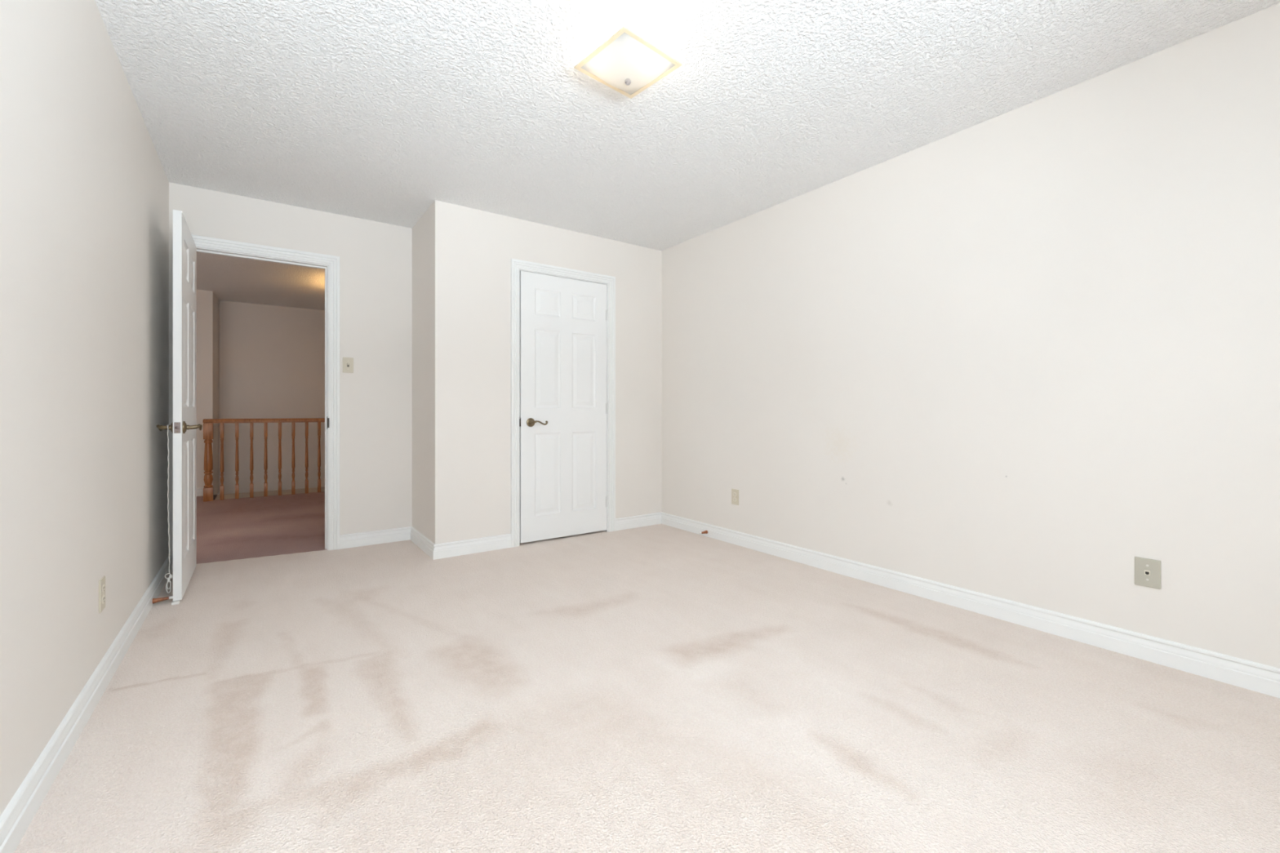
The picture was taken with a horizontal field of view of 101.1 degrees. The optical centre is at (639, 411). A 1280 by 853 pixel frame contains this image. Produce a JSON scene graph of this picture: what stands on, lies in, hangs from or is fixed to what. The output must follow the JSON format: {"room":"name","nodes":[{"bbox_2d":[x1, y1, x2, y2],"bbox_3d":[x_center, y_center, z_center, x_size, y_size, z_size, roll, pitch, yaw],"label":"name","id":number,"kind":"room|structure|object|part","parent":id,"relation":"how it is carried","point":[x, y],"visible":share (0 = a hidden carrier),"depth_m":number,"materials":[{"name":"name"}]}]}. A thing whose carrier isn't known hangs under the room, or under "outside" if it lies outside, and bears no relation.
{"room":"empty bedroom","nodes":[
{"label":"empty bedroom","id":0,"kind":"room"},
{"bbox_2d":[0,0,168,816],"bbox_3d":[-1.520,-0.215,1.218,0.100,2.440,5.051,0,0,-36],"label":"wall","id":1,"kind":"structure","parent":0,"point":[84,183],"depth_m":1.59,"materials":[{"name":"beige paint"}]},
{"bbox_2d":[0,555,172,852],"bbox_3d":[-1.473,0.955,1.252,0.016,0.100,5.051,0,0,-36],"label":"baseboard","id":2,"kind":"structure","parent":1,"relation":"attached to","point":[17,816],"depth_m":1.54,"materials":[{"name":"white paint"}]},
{"bbox_2d":[98,576,105,613],"bbox_3d":[-1.951,0.665,1.911,0.009,0.116,0.072,0,0,-36],"label":"electrical outlet","id":3,"kind":"object","parent":1,"relation":"attached to","point":[102,581],"visible":1,"depth_m":1.90,"materials":[{"name":"beige plastic"}]},
{"bbox_2d":[102,595,105,604],"bbox_3d":[-1.949,0.684,1.912,0.004,0.027,0.034,0,0,-36],"label":"receptacle","id":4,"kind":"object","parent":3,"relation":"attached to","point":[103,596],"depth_m":1.91,"materials":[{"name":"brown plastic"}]},
{"bbox_2d":[102,584,105,593],"bbox_3d":[-1.949,0.645,1.912,0.004,0.027,0.034,0,0,-36],"label":"receptacle","id":5,"kind":"object","parent":3,"relation":"attached to","point":[103,585],"depth_m":1.91,"materials":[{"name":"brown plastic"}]},
{"bbox_2d":[156,209,202,600],"bbox_3d":[-2.639,-0.030,3.059,0.182,2.040,0.779,0,0,-36],"label":"door","id":6,"kind":"structure","parent":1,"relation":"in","point":[184,426],"depth_m":2.81,"materials":[{"name":"white paint"}]},
{"bbox_3d":[-2.530,0.089,2.807,0.066,0.037,0.124,0,0,-36],"label":"lever handle","id":7,"kind":"part","parent":6,"relation":"part of","materials":[{"name":"gold metal"}]},
{"bbox_2d":[164,424,173,593],"bbox_3d":[-2.481,0.515,2.777,0.032,0.888,0.031,0,0,-9],"label":"pull cord","id":8,"kind":"object","parent":6,"relation":"hanging from","point":[171,576],"visible":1,"depth_m":2.77,"materials":[{"name":"white fabric"}]},
{"bbox_3d":[-2.417,0.087,2.750,0.025,0.057,0.002,0,0,-36],"label":"latch plate","id":9,"kind":"part","parent":6,"relation":"part of","materials":[{"name":"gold metal"}]},
{"bbox_3d":[-2.435,0.089,2.875,0.066,0.037,0.124,0,0,-36],"label":"lever handle","id":10,"kind":"part","parent":6,"relation":"part of","materials":[{"name":"gold metal"}]},
{"bbox_2d":[196,496,213,501],"bbox_3d":[-5.540,1.030,5.714,1.460,0.050,0.455,0,0,-36],"label":"floor","id":11,"kind":"structure","parent":0,"point":[198,498],"depth_m":6.01,"materials":[{"name":"carpet"}]},
{"bbox_2d":[215,487,324,499],"bbox_3d":[-3.596,1.036,7.121,3.340,0.058,0.475,0,0,-36],"label":"trim","id":12,"kind":"structure","parent":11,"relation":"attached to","point":[314,489],"depth_m":6.44,"materials":[{"name":"beige paint"}]},
{"bbox_2d":[196,289,218,494],"bbox_3d":[-5.889,0.535,6.187,1.445,3.940,0.720,0,0,-36],"label":"wall","id":13,"kind":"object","parent":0,"point":[207,304],"visible":0.14,"depth_m":6.27,"materials":[{"name":"paint"}]},
{"bbox_2d":[196,487,203,496],"bbox_3d":[-5.685,0.955,5.880,1.418,0.100,0.016,0,0,-36],"label":"baseboard","id":14,"kind":"structure","parent":13,"relation":"attached to","point":[199,490],"depth_m":6.22,"materials":[{"name":"white paint"}]},
{"bbox_2d":[196,252,324,310],"bbox_3d":[-3.483,-1.485,5.711,5.000,0.100,4.299,0,0,-36],"label":"ceiling","id":15,"kind":"structure","parent":0,"point":[233,279],"depth_m":5.85,"materials":[{"name":"white paint"}]},
{"bbox_2d":[195,549,327,568],"bbox_3d":[-2.597,1.005,3.622,0.760,0.001,0.111,0,0,-36],"label":"threshold","id":16,"kind":"structure","parent":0,"point":[199,565],"depth_m":3.54,"materials":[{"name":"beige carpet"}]},
{"bbox_2d":[196,491,326,564],"bbox_3d":[-3.111,1.005,5.194,4.800,0.001,3.223,0,0,-36],"label":"floor","id":17,"kind":"structure","parent":0,"point":[258,526],"depth_m":4.60,"materials":[{"name":"carpet"}]},
{"bbox_2d":[202,417,324,502],"bbox_3d":[-3.471,0.546,6.864,3.437,0.918,0.084,0,0,-36],"label":"stair railing","id":18,"kind":"object","parent":17,"relation":"on","point":[208,423],"visible":0.68,"depth_m":6.11,"materials":[{"name":"brown wood"}]},
{"bbox_3d":[-4.829,0.571,5.889,0.084,0.868,0.084,0,0,-36],"label":"newel post","id":19,"kind":"part","parent":18,"relation":"part of","materials":[{"name":"brown wood"}]},
{"bbox_3d":[-3.471,0.112,6.864,3.437,0.050,0.062,0,0,-36],"label":"handrail","id":20,"kind":"part","parent":18,"relation":"part of","materials":[{"name":"brown wood"}]},
{"bbox_2d":[218,300,324,494],"bbox_3d":[-4.120,0.485,7.838,3.355,3.840,0.100,0,0,-36],"label":"wall","id":21,"kind":"structure","parent":0,"point":[272,357],"depth_m":7.14,"materials":[{"name":"paint"}]},
{"bbox_2d":[168,182,412,570],"bbox_3d":[-1.613,-0.215,4.333,3.582,2.440,0.120,0,0,-36],"label":"wall","id":22,"kind":"structure","parent":0,"point":[375,258],"depth_m":3.93,"materials":[{"name":"beige paint"}]},
{"bbox_2d":[191,234,339,550],"bbox_3d":[-2.595,-0.030,3.620,0.796,2.070,0.134,0,0,-36],"label":"trim","id":23,"kind":"structure","parent":22,"relation":"attached to","point":[201,250],"depth_m":3.80,"materials":[{"name":"white paint"}]},
{"bbox_3d":[-2.256,0.085,3.808,0.011,0.090,0.044,0,0,-36],"label":"strike plate","id":24,"kind":"part","parent":23,"relation":"part of","materials":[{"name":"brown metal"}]},
{"bbox_2d":[342,357,353,373],"bbox_3d":[-2.144,-0.338,3.868,0.070,0.112,0.016,0,0,-36],"label":"light switch","id":25,"kind":"object","parent":22,"relation":"attached to","point":[348,362],"visible":1,"depth_m":3.87,"materials":[{"name":"beige plastic"}]},
{"bbox_2d":[339,526,411,549],"bbox_3d":[-1.987,0.955,3.981,0.496,0.100,0.016,0,0,-36],"label":"baseboard","id":26,"kind":"structure","parent":22,"relation":"attached to","point":[388,535],"depth_m":3.97,"materials":[{"name":"white paint"}]},
{"bbox_2d":[412,200,661,544],"bbox_3d":[-0.798,-0.215,4.424,1.952,2.440,0.682,0,0,-36],"label":"wall","id":27,"kind":"structure","parent":0,"point":[462,256],"depth_m":3.84,"materials":[{"name":"beige paint"}]},
{"bbox_2d":[410,526,435,559],"bbox_3d":[-1.593,0.955,3.844,0.016,0.100,0.698,0,0,-36],"label":"baseboard","id":28,"kind":"structure","parent":27,"relation":"attached to","point":[417,538],"depth_m":3.81,"materials":[{"name":"white paint"}]},
{"bbox_2d":[433,533,511,559],"bbox_3d":[-1.176,0.955,3.724,0.553,0.100,0.016,0,0,-36],"label":"baseboard","id":29,"kind":"structure","parent":27,"relation":"attached to","point":[449,549],"depth_m":3.71,"materials":[{"name":"white paint"}]},
{"bbox_2d":[511,258,615,547],"bbox_3d":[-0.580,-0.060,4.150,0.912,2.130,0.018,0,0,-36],"label":"trim","id":30,"kind":"structure","parent":27,"relation":"attached to","point":[516,264],"depth_m":4.04,"materials":[{"name":"white paint"}]},
{"bbox_2d":[520,271,608,542],"bbox_3d":[-0.571,-0.031,4.144,0.770,2.040,0.108,0,0,-36],"label":"door","id":31,"kind":"structure","parent":27,"relation":"in","point":[564,406],"depth_m":4.14,"materials":[{"name":"white paint"}]},
{"bbox_3d":[-0.764,0.088,3.979,0.124,0.037,0.066,0,0,-36],"label":"lever handle","id":32,"kind":"part","parent":31,"relation":"part of","materials":[{"name":"gold metal"}]},
{"bbox_2d":[615,511,661,530],"bbox_3d":[-0.006,0.955,4.563,0.503,0.100,0.016,0,0,-36],"label":"baseboard","id":33,"kind":"structure","parent":27,"relation":"attached to","point":[639,521],"depth_m":4.55,"materials":[{"name":"white paint"}]},
{"bbox_2d":[13,524,1279,852],"bbox_3d":[-0.105,1.005,2.233,3.382,0.001,5.051,0,0,-36],"label":"floor","id":34,"kind":"structure","parent":0,"point":[659,688],"depth_m":1.70,"materials":[{"name":"beige carpet"}]},
{"bbox_2d":[152,595,173,604],"bbox_3d":[-2.482,0.981,2.739,0.081,0.027,0.027,0,0,-36],"label":"door stop","id":35,"kind":"object","parent":34,"relation":"on","point":[160,599],"visible":1,"depth_m":2.73,"materials":[{"name":"brown wood"}]},
{"bbox_2d":[171,600,179,604],"bbox_3d":[-2.424,0.999,2.748,0.030,0.012,0.040,0,0,-36],"label":"wedge","id":36,"kind":"object","parent":34,"relation":"on","point":[174,602],"visible":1,"depth_m":2.74,"materials":[{"name":"white plastic"}]},
{"bbox_2d":[94,0,1279,250],"bbox_3d":[-0.070,-1.485,2.184,3.582,0.100,5.171,0,0,-36],"label":"ceiling","id":37,"kind":"structure","parent":0,"point":[382,111],"depth_m":2.34,"materials":[{"name":"white paint"}]},
{"bbox_2d":[573,26,682,98],"bbox_3d":[-0.048,-1.358,2.064,0.300,0.154,0.300,0,0,-43],"label":"ceiling light","id":38,"kind":"object","parent":37,"relation":"attached to","point":[628,64],"visible":1,"depth_m":2.01,"materials":[{"name":"white glass"}]},
{"bbox_2d":[661,3,1279,668],"bbox_3d":[1.309,-0.215,3.248,0.100,2.440,5.051,0,0,-36],"label":"wall","id":39,"kind":"structure","parent":0,"point":[1025,354],"depth_m":2.45,"materials":[{"name":"beige paint"}]},
{"bbox_2d":[698,530,707,534],"bbox_3d":[0.503,0.968,4.191,0.078,0.027,0.027,0,0,-36],"label":"door stop","id":40,"kind":"object","parent":39,"relation":"attached to","point":[704,531],"visible":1,"depth_m":4.19,"materials":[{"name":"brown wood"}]},
{"bbox_2d":[731,488,738,505],"bbox_3d":[0.718,0.649,3.978,0.009,0.116,0.072,0,0,-36],"label":"electrical outlet","id":41,"kind":"object","parent":39,"relation":"attached to","point":[735,493],"visible":1,"depth_m":3.98,"materials":[{"name":"beige plastic"}]},
{"bbox_2d":[661,511,1279,698],"bbox_3d":[1.461,0.955,2.937,0.016,0.100,4.369,0,0,-36],"label":"baseboard","id":42,"kind":"structure","parent":39,"relation":"attached to","point":[1264,679],"depth_m":2.43,"materials":[{"name":"white paint"}]},
{"bbox_2d":[1134,556,1160,589],"bbox_3d":[2.048,0.652,2.124,0.010,0.114,0.078,0,0,-36],"label":"phone jack","id":43,"kind":"object","parent":39,"relation":"attached to","point":[1147,571],"visible":1,"depth_m":2.12,"materials":[{"name":"beige plastic"}]},
{"bbox_2d":[1144,569,1150,575],"bbox_3d":[2.045,0.652,2.123,0.004,0.018,0.017,0,0,-36],"label":"socket","id":44,"kind":"object","parent":43,"relation":"attached to","point":[1147,572],"depth_m":2.12,"materials":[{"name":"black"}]}
]}

